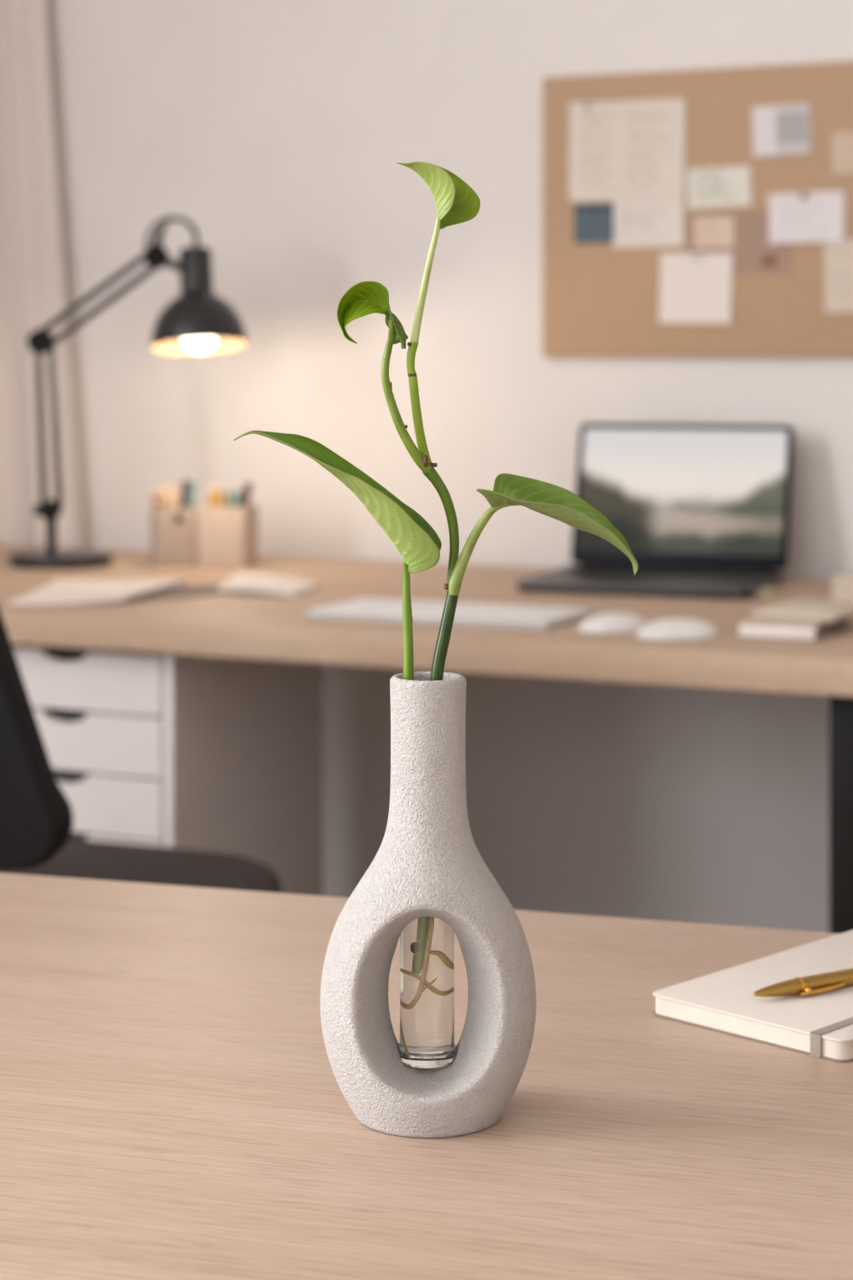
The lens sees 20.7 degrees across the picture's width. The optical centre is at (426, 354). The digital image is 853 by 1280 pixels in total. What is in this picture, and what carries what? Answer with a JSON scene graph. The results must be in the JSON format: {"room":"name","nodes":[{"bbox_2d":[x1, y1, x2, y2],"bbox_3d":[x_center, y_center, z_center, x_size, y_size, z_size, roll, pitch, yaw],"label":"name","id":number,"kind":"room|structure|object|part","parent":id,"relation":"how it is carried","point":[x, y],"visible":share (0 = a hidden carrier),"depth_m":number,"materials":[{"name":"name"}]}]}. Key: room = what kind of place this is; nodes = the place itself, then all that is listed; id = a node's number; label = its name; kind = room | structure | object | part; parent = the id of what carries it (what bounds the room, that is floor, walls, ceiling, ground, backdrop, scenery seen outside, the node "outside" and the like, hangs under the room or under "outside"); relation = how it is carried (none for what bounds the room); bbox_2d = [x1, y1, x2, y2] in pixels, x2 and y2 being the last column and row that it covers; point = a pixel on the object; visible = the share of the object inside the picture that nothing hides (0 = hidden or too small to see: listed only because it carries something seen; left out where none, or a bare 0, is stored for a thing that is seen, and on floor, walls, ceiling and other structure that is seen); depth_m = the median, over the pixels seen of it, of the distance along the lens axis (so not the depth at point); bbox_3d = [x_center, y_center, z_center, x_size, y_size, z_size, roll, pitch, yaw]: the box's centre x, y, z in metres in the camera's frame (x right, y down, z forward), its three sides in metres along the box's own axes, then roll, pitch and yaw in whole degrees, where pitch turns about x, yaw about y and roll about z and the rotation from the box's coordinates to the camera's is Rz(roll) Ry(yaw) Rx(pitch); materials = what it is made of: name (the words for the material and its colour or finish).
{"room":"home office","nodes":[
{"label":"home office","id":0,"kind":"room"},
{"bbox_2d":[46,0,852,932],"bbox_3d":[1.301,-0.220,3.321,5.250,2.600,0.101,0,0,25],"label":"wall","id":1,"kind":"structure","parent":0,"point":[280,130],"depth_m":3.87,"materials":[{"name":"paint"}]},
{"bbox_2d":[543,60,852,356],"bbox_3d":[0.499,-0.221,3.627,0.680,0.450,0.022,0,0,25],"label":"cork board","id":2,"kind":"object","parent":1,"relation":"attached to","point":[600,299],"visible":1,"depth_m":3.65,"materials":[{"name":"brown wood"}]},
{"bbox_2d":[583,103,589,109],"bbox_3d":[0.255,-0.396,3.721,0.009,0.009,0.010,0,0,25],"label":"pin","id":3,"kind":"object","parent":2,"relation":"attached to","point":[586,106],"visible":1,"depth_m":3.72,"materials":[{"name":"beige plastic"}]},
{"bbox_2d":[589,204,595,209],"bbox_3d":[0.264,-0.234,3.717,0.009,0.009,0.010,0,0,25],"label":"pin","id":4,"kind":"object","parent":2,"relation":"attached to","point":[592,207],"visible":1,"depth_m":3.71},
{"bbox_2d":[574,203,613,243],"bbox_3d":[0.267,-0.208,3.721,0.067,0.062,0.001,0,0,25],"label":"card","id":5,"kind":"object","parent":2,"relation":"attached to","point":[596,226],"visible":1,"depth_m":3.72,"materials":[{"name":"paper"}]},
{"bbox_2d":[569,98,684,201],"bbox_3d":[0.317,-0.323,3.698,0.195,0.160,0.001,0,0,25],"label":"sheet","id":6,"kind":"object","parent":2,"relation":"attached to","point":[634,150],"visible":1,"depth_m":3.70,"materials":[{"name":"paper"}]},
{"bbox_2d":[612,199,683,247],"bbox_3d":[0.349,-0.230,3.684,0.118,0.120,0.001,0,0,25],"label":"sheet","id":7,"kind":"object","parent":2,"relation":"attached to","point":[643,222],"visible":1,"depth_m":3.69,"materials":[{"name":"paper"}]},
{"bbox_2d":[659,253,732,323],"bbox_3d":[0.421,-0.103,3.649,0.119,0.111,0.003,0,0,25],"label":"note","id":8,"kind":"object","parent":2,"relation":"attached to","point":[692,291],"visible":1,"depth_m":3.65,"materials":[{"name":"paper"}]},
{"bbox_2d":[693,254,699,259],"bbox_3d":[0.422,-0.151,3.643,0.009,0.009,0.010,0,0,25],"label":"pin","id":9,"kind":"object","parent":2,"relation":"attached to","point":[696,257],"visible":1,"depth_m":3.64,"materials":[{"name":"white plastic"}]},
{"bbox_2d":[695,215,734,247],"bbox_3d":[0.448,-0.190,3.637,0.064,0.048,0.001,0,0,25],"label":"note","id":10,"kind":"object","parent":2,"relation":"attached to","point":[710,232],"visible":1,"depth_m":3.64,"materials":[{"name":"paper"}]},
{"bbox_2d":[687,165,751,209],"bbox_3d":[0.456,-0.260,3.634,0.104,0.065,0.001,0,0,25],"label":"card","id":11,"kind":"object","parent":2,"relation":"attached to","point":[724,187],"visible":1,"depth_m":3.63,"materials":[{"name":"paper"}]},
{"bbox_2d":[688,210,791,274],"bbox_3d":[0.486,-0.173,3.621,0.167,0.097,0.001,0,0,25],"label":"paper","id":12,"kind":"object","parent":2,"relation":"attached to","point":[752,253],"visible":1,"depth_m":3.61,"materials":[{"name":"paper"}]},
{"bbox_2d":[752,102,810,156],"bbox_3d":[0.546,-0.345,3.591,0.094,0.080,0.002,0,0,25],"label":"photo","id":13,"kind":"object","parent":2,"relation":"attached to","point":[777,129],"visible":1,"depth_m":3.59,"materials":[{"name":"paper"}]},
{"bbox_2d":[800,193,807,199],"bbox_3d":[0.577,-0.241,3.571,0.009,0.009,0.010,0,0,25],"label":"pin","id":14,"kind":"object","parent":2,"relation":"attached to","point":[802,196],"visible":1,"depth_m":3.57,"materials":[{"name":"beige plastic"}]},
{"bbox_2d":[769,190,844,244],"bbox_3d":[0.582,-0.209,3.573,0.119,0.079,0.003,0,0,25],"label":"sheet","id":15,"kind":"object","parent":2,"relation":"attached to","point":[819,217],"visible":1,"depth_m":3.57,"materials":[{"name":"paper"}]},
{"bbox_2d":[824,239,852,312],"bbox_3d":[0.648,-0.120,3.544,0.091,0.112,0.002,0,0,25],"label":"sheet","id":16,"kind":"object","parent":2,"relation":"attached to","point":[838,254],"visible":1,"depth_m":3.55,"materials":[{"name":"paper"}]},
{"bbox_2d":[832,131,852,174],"bbox_3d":[0.648,-0.306,3.544,0.066,0.064,0.001,0,0,25],"label":"note","id":17,"kind":"object","parent":2,"relation":"attached to","point":[842,142],"visible":1,"depth_m":3.55,"materials":[{"name":"paper"}]},
{"bbox_3d":[0.073,1.130,0.689,5.250,0.100,5.910,0,0,25],"label":"floor","id":18,"kind":"structure","parent":0,"visible":0},
{"bbox_2d":[0,610,282,893],"bbox_3d":[-0.450,0.545,2.510,0.596,1.070,0.690,0,0,22],"label":"office chair","id":19,"kind":"object","parent":18,"relation":"on","point":[37,816],"visible":0.17,"depth_m":2.24,"materials":[{"name":"fabric"}]},
{"bbox_3d":[-0.577,0.261,2.274,0.456,0.501,0.157,0,0,22],"label":"backrest","id":20,"kind":"part","parent":19,"relation":"part of","materials":[{"name":"black plastic"}]},
{"bbox_3d":[-0.437,0.615,2.545,0.490,0.080,0.470,0,0,22],"label":"seat","id":21,"kind":"part","parent":19,"relation":"part of","materials":[{"name":"fabric"}]},
{"bbox_2d":[11,644,322,895],"bbox_3d":[-0.390,0.731,3.280,0.330,0.697,0.424,0,0,25],"label":"drawer unit","id":22,"kind":"object","parent":18,"relation":"on","point":[186,752],"visible":0.36,"depth_m":3.10,"materials":[{"name":"white paint"}]},
{"bbox_3d":[-0.476,0.431,3.095,0.299,0.077,0.016,0,0,25],"label":"drawer","id":23,"kind":"part","parent":22,"relation":"part of","materials":[{"name":"white paint"}]},
{"bbox_3d":[-0.476,0.512,3.095,0.299,0.077,0.016,0,0,25],"label":"drawer","id":24,"kind":"part","parent":22,"relation":"part of","materials":[{"name":"white paint"}]},
{"bbox_3d":[-0.476,0.592,3.095,0.299,0.077,0.016,0,0,25],"label":"drawer","id":25,"kind":"part","parent":22,"relation":"part of","materials":[{"name":"white paint"}]},
{"bbox_3d":[-0.476,0.673,3.095,0.299,0.077,0.016,0,0,25],"label":"drawer","id":26,"kind":"part","parent":22,"relation":"part of","materials":[{"name":"white paint"}]},
{"bbox_2d":[0,872,852,1279],"bbox_3d":[-0.070,0.710,1.048,1.700,0.740,0.800,0,0,17],"label":"table","id":27,"kind":"object","parent":18,"relation":"on","point":[173,1106],"visible":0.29,"depth_m":1.03,"materials":[{"name":"brown wood"}]},
{"bbox_2d":[320,671,536,1137],"bbox_3d":[0.001,0.242,1.042,0.097,0.196,0.074,0,0,0],"label":"bottle vase","id":28,"kind":"object","parent":27,"relation":"on","point":[428,862],"visible":0.98,"depth_m":1.02,"materials":[{"name":"ceramic"}]},
{"bbox_2d":[233,430,441,679],"bbox_3d":[-0.040,0.132,1.041,0.093,0.195,0.025,0,0,0],"label":"leaf cutting","id":29,"kind":"object","parent":28,"relation":"in","point":[418,544],"visible":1,"depth_m":1.04,"materials":[{"name":"green plant"}]},
{"bbox_2d":[400,916,454,1068],"bbox_3d":[0.000,0.233,1.042,0.024,0.165,0.024,0,0,0],"label":"tube","id":30,"kind":"object","parent":28,"relation":"in","point":[427,943],"visible":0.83,"depth_m":1.03,"materials":[{"name":"clear glass"}]},
{"bbox_2d":[336,161,639,680],"bbox_3d":[0.028,0.114,1.038,0.133,0.400,0.028,0,0,7],"label":"pothos cutting","id":31,"kind":"object","parent":30,"relation":"in","point":[457,202],"visible":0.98,"depth_m":1.04,"materials":[{"name":"green plant"}]},
{"bbox_3d":[-0.009,0.019,1.039,0.023,0.069,0.009,0,0,0],"label":"stem","id":32,"kind":"part","parent":31,"relation":"part of","materials":[{"name":"green plant"}]},
{"bbox_3d":[-0.006,0.002,1.042,0.005,0.016,0.004,0,0,0],"label":"stem","id":33,"kind":"part","parent":31,"relation":"part of","materials":[{"name":"green plant"}]},
{"bbox_3d":[-0.003,0.030,1.043,0.012,0.044,0.005,0,0,-20],"label":"stem","id":34,"kind":"part","parent":31,"relation":"part of","materials":[{"name":"green plant"}]},
{"bbox_3d":[0.006,0.078,1.044,0.017,0.058,0.006,0,0,-12],"label":"stem","id":35,"kind":"part","parent":31,"relation":"part of","materials":[{"name":"green plant"}]},
{"bbox_3d":[0.007,0.152,1.040,0.015,0.093,0.006,0,0,0],"label":"stem","id":36,"kind":"part","parent":31,"relation":"part of","materials":[{"name":"green plant"}]},
{"bbox_2d":[653,930,852,1062],"bbox_3d":[0.233,0.334,1.235,0.121,0.012,0.216,0,0,45],"label":"notebook","id":37,"kind":"object","parent":27,"relation":"on","point":[819,1025],"visible":1,"depth_m":1.18,"materials":[{"name":"white paper"}]},
{"bbox_2d":[753,968,852,996],"bbox_3d":[0.221,0.324,1.213,0.126,0.009,0.012,0,0,-30],"label":"ballpoint pen","id":38,"kind":"object","parent":37,"relation":"on","point":[822,982],"visible":1,"depth_m":1.20,"materials":[{"name":"gold metal"}]},
{"bbox_2d":[0,545,852,933],"bbox_3d":[-0.119,0.710,3.364,1.860,0.740,0.899,0,0,25],"label":"desk","id":39,"kind":"object","parent":18,"relation":"on","point":[223,625],"visible":0.59,"depth_m":2.93,"materials":[{"name":"oak"},{"name":"white lacquer"}]},
{"bbox_2d":[10,578,187,605],"bbox_3d":[-0.456,0.334,3.303,0.212,0.011,0.309,0,0,0],"label":"papers","id":40,"kind":"object","parent":39,"relation":"on","point":[60,592],"visible":1,"depth_m":3.27,"materials":[{"name":"white paper"}]},
{"bbox_2d":[9,215,247,569],"bbox_3d":[-0.478,0.061,3.710,0.406,0.557,0.168,0,0,24],"label":"desk lamp","id":41,"kind":"object","parent":39,"relation":"on","point":[198,321],"visible":1,"depth_m":3.69,"materials":[{"name":"black metal"}]},
{"bbox_3d":[-0.618,0.251,3.756,0.026,0.022,0.022,0,0,-9],"label":"knob","id":42,"kind":"part","parent":41,"relation":"part of","materials":[{"name":"black metal"}]},
{"bbox_3d":[-0.621,0.116,3.758,0.022,0.272,0.012,0,0,0],"label":"arm","id":43,"kind":"part","parent":41,"relation":"part of"},
{"bbox_3d":[-0.605,0.280,3.758,0.019,0.079,0.018,0,0,0],"label":"post","id":44,"kind":"part","parent":41,"relation":"part of","materials":[{"name":"black metal"}]},
{"bbox_3d":[-0.598,0.115,3.758,0.025,0.272,0.012,0,0,0],"label":"arm","id":45,"kind":"part","parent":41,"relation":"part of"},
{"bbox_3d":[-0.529,-0.098,3.722,0.208,0.141,0.011,0,0,19],"label":"arm","id":46,"kind":"part","parent":41,"relation":"part of"},
{"bbox_3d":[-0.515,-0.078,3.722,0.207,0.143,0.011,0,0,19],"label":"arm","id":47,"kind":"part","parent":41,"relation":"part of"},
{"bbox_3d":[-0.358,-0.050,3.668,0.054,0.090,0.055,0,0,0],"label":"bulb","id":48,"kind":"part","parent":41,"relation":"part of","materials":[{"name":"white glass"}]},
{"bbox_3d":[-0.357,-0.085,3.666,0.150,0.172,0.149,0,0,0],"label":"lamp shade","id":49,"kind":"part","parent":41,"relation":"part of","materials":[{"name":"black metal"}]},
{"bbox_2d":[150,505,197,567],"bbox_3d":[-0.407,0.293,3.758,0.070,0.094,0.071,0,0,-12],"label":"pencil cup","id":50,"kind":"object","parent":39,"relation":"on","point":[173,530],"visible":0.94,"depth_m":3.72,"materials":[{"name":"wood"}]},
{"bbox_2d":[151,484,159,508],"bbox_3d":[-0.427,0.268,3.747,0.030,0.121,0.010,0,0,5],"label":"pencil","id":51,"kind":"object","parent":50,"relation":"in","point":[154,494],"visible":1,"depth_m":3.74,"materials":[{"name":"paint"}]},
{"bbox_2d":[160,485,169,508],"bbox_3d":[-0.422,0.269,3.769,0.018,0.116,0.012,0,0,36],"label":"pen","id":52,"kind":"object","parent":50,"relation":"in","point":[164,488],"visible":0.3,"depth_m":3.77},
{"bbox_2d":[170,485,178,508],"bbox_3d":[-0.406,0.269,3.751,0.012,0.115,0.019,0,0,0],"label":"pen","id":53,"kind":"object","parent":50,"relation":"in","point":[173,489],"visible":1,"depth_m":3.75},
{"bbox_2d":[180,480,189,507],"bbox_3d":[-0.394,0.265,3.768,0.021,0.124,0.012,0,0,0],"label":"pen","id":54,"kind":"object","parent":50,"relation":"in","point":[185,483],"visible":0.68,"depth_m":3.76,"materials":[{"name":"grey plastic"}]},
{"bbox_2d":[186,481,196,507],"bbox_3d":[-0.384,0.266,3.753,0.027,0.123,0.011,0,0,-7],"label":"pen","id":55,"kind":"object","parent":50,"relation":"in","point":[192,490],"visible":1,"depth_m":3.75,"materials":[{"name":"plastic"}]},
{"bbox_2d":[129,585,234,603],"bbox_3d":[-0.332,0.338,3.290,0.100,0.003,0.244,0,0,11],"label":"notebook","id":56,"kind":"object","parent":39,"relation":"on","point":[178,592],"visible":0.81,"depth_m":3.29,"materials":[{"name":"beige paper"}]},
{"bbox_2d":[199,503,259,567],"bbox_3d":[-0.318,0.292,3.758,0.078,0.096,0.078,0,0,14],"label":"pencil cup","id":57,"kind":"object","parent":39,"relation":"on","point":[229,536],"visible":0.91,"depth_m":3.72,"materials":[{"name":"beige wood"}]},
{"bbox_2d":[208,483,217,506],"bbox_3d":[-0.338,0.266,3.746,0.025,0.121,0.012,0,0,0],"label":"pencil","id":58,"kind":"object","parent":57,"relation":"in","point":[212,493],"visible":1,"depth_m":3.74,"materials":[{"name":"paint"}]},
{"bbox_2d":[216,480,224,506],"bbox_3d":[-0.328,0.265,3.765,0.023,0.124,0.010,0,0,8],"label":"pencil","id":59,"kind":"object","parent":57,"relation":"in","point":[219,490],"visible":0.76,"depth_m":3.76,"materials":[{"name":"paint"}]},
{"bbox_2d":[225,491,233,506],"bbox_3d":[-0.317,0.275,3.775,0.017,0.105,0.011,0,0,36],"label":"pen","id":60,"kind":"object","parent":57,"relation":"in","point":[229,499],"visible":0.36,"depth_m":3.77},
{"bbox_2d":[235,490,241,506],"bbox_3d":[-0.303,0.273,3.757,0.011,0.109,0.014,0,0,0],"label":"pen","id":61,"kind":"object","parent":57,"relation":"in","point":[237,492],"visible":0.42,"depth_m":3.75,"materials":[{"name":"plastic"}]},
{"bbox_2d":[240,481,252,506],"bbox_3d":[-0.296,0.266,3.748,0.035,0.122,0.013,0,0,-15],"label":"pen","id":62,"kind":"object","parent":57,"relation":"in","point":[247,486],"visible":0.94,"depth_m":3.74,"materials":[{"name":"plastic"}]},
{"bbox_2d":[218,572,319,597],"bbox_3d":[-0.225,0.334,3.396,0.141,0.011,0.278,0,0,0],"label":"pad","id":63,"kind":"object","parent":39,"relation":"on","point":[243,583],"visible":1,"depth_m":3.33,"materials":[{"name":"white paper"}]},
{"bbox_2d":[303,597,596,629],"bbox_3d":[0.030,0.334,3.016,0.344,0.010,0.175,0,0,25],"label":"keyboard","id":64,"kind":"object","parent":39,"relation":"on","point":[467,614],"visible":0.91,"depth_m":2.98,"materials":[{"name":"white plastic"}]},
{"bbox_2d":[578,612,645,633],"bbox_3d":[0.228,0.329,2.864,0.086,0.022,0.060,0,0,-20],"label":"computer mouse","id":65,"kind":"object","parent":39,"relation":"on","point":[612,622],"visible":0.96,"depth_m":2.84,"materials":[{"name":"white plastic"}]},
{"bbox_2d":[518,423,794,599],"bbox_3d":[0.343,0.224,3.435,0.336,0.232,0.343,0,0,20],"label":"laptop","id":66,"kind":"object","parent":39,"relation":"on","point":[702,510],"visible":0.98,"depth_m":3.55,"materials":[{"name":"metal"}]},
{"bbox_3d":[0.390,0.215,3.567,0.336,0.222,0.006,0,-15,20],"label":"lid","id":67,"kind":"part","parent":66,"relation":"part of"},
{"bbox_2d":[635,618,717,640],"bbox_3d":[0.300,0.328,2.797,0.098,0.022,0.062,0,0,-10],"label":"computer mouse","id":68,"kind":"object","parent":39,"relation":"on","point":[669,629],"visible":1,"depth_m":2.77,"materials":[{"name":"white plastic"}]},
{"bbox_2d":[755,587,779,596],"bbox_3d":[0.470,0.336,3.294,0.045,0.008,0.045,0,0,29],"label":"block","id":69,"kind":"object","parent":39,"relation":"on","point":[765,592],"visible":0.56,"depth_m":3.27,"materials":[{"name":"beige"}]},
{"bbox_2d":[739,617,849,641],"bbox_3d":[0.454,0.331,2.873,0.094,0.018,0.215,0,0,20],"label":"book","id":70,"kind":"object","parent":39,"relation":"on","point":[752,628],"visible":0.6,"depth_m":2.78,"materials":[{"name":"white paper"}]},
{"bbox_2d":[751,599,852,622],"bbox_3d":[0.479,0.317,2.889,0.105,0.009,0.160,0,0,28],"label":"notepad","id":71,"kind":"object","parent":70,"relation":"on","point":[825,611],"visible":1,"depth_m":2.84,"materials":[{"name":"beige paper"}]},
{"bbox_3d":[0.647,0.731,3.001,0.044,0.698,0.809,0,0,25],"label":"leg panel","id":72,"kind":"part","parent":39,"relation":"part of","materials":[{"name":"black metal"}]},
{"bbox_2d":[832,574,852,601],"bbox_3d":[0.603,0.323,3.203,0.082,0.034,0.072,0,0,20],"label":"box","id":73,"kind":"object","parent":39,"relation":"on","point":[842,584],"visible":0.92,"depth_m":3.18,"materials":[{"name":"beige cardboard"}]},
{"bbox_3d":[0.603,0.312,3.203,0.082,0.012,0.072,0,0,20],"label":"lid","id":74,"kind":"part","parent":73,"relation":"part of","materials":[{"name":"beige cardboard"}]},
{"bbox_3d":[-2.261,-0.220,1.777,0.100,2.600,5.710,0,0,25],"label":"wall","id":75,"kind":"structure","parent":0,"visible":0},
{"bbox_3d":[-0.796,-1.435,4.209,0.500,0.022,0.022,0,0,25],"label":"curtain rod","id":76,"kind":"object","parent":75,"relation":"attached to","visible":0},
{"bbox_2d":[0,0,83,548],"bbox_3d":[-0.770,-0.180,4.198,0.498,2.480,0.042,0,0,25],"label":"curtain","id":77,"kind":"object","parent":76,"relation":"hanging from","point":[32,285],"visible":0.44,"depth_m":4.17,"materials":[{"name":"fabric"}]}
]}

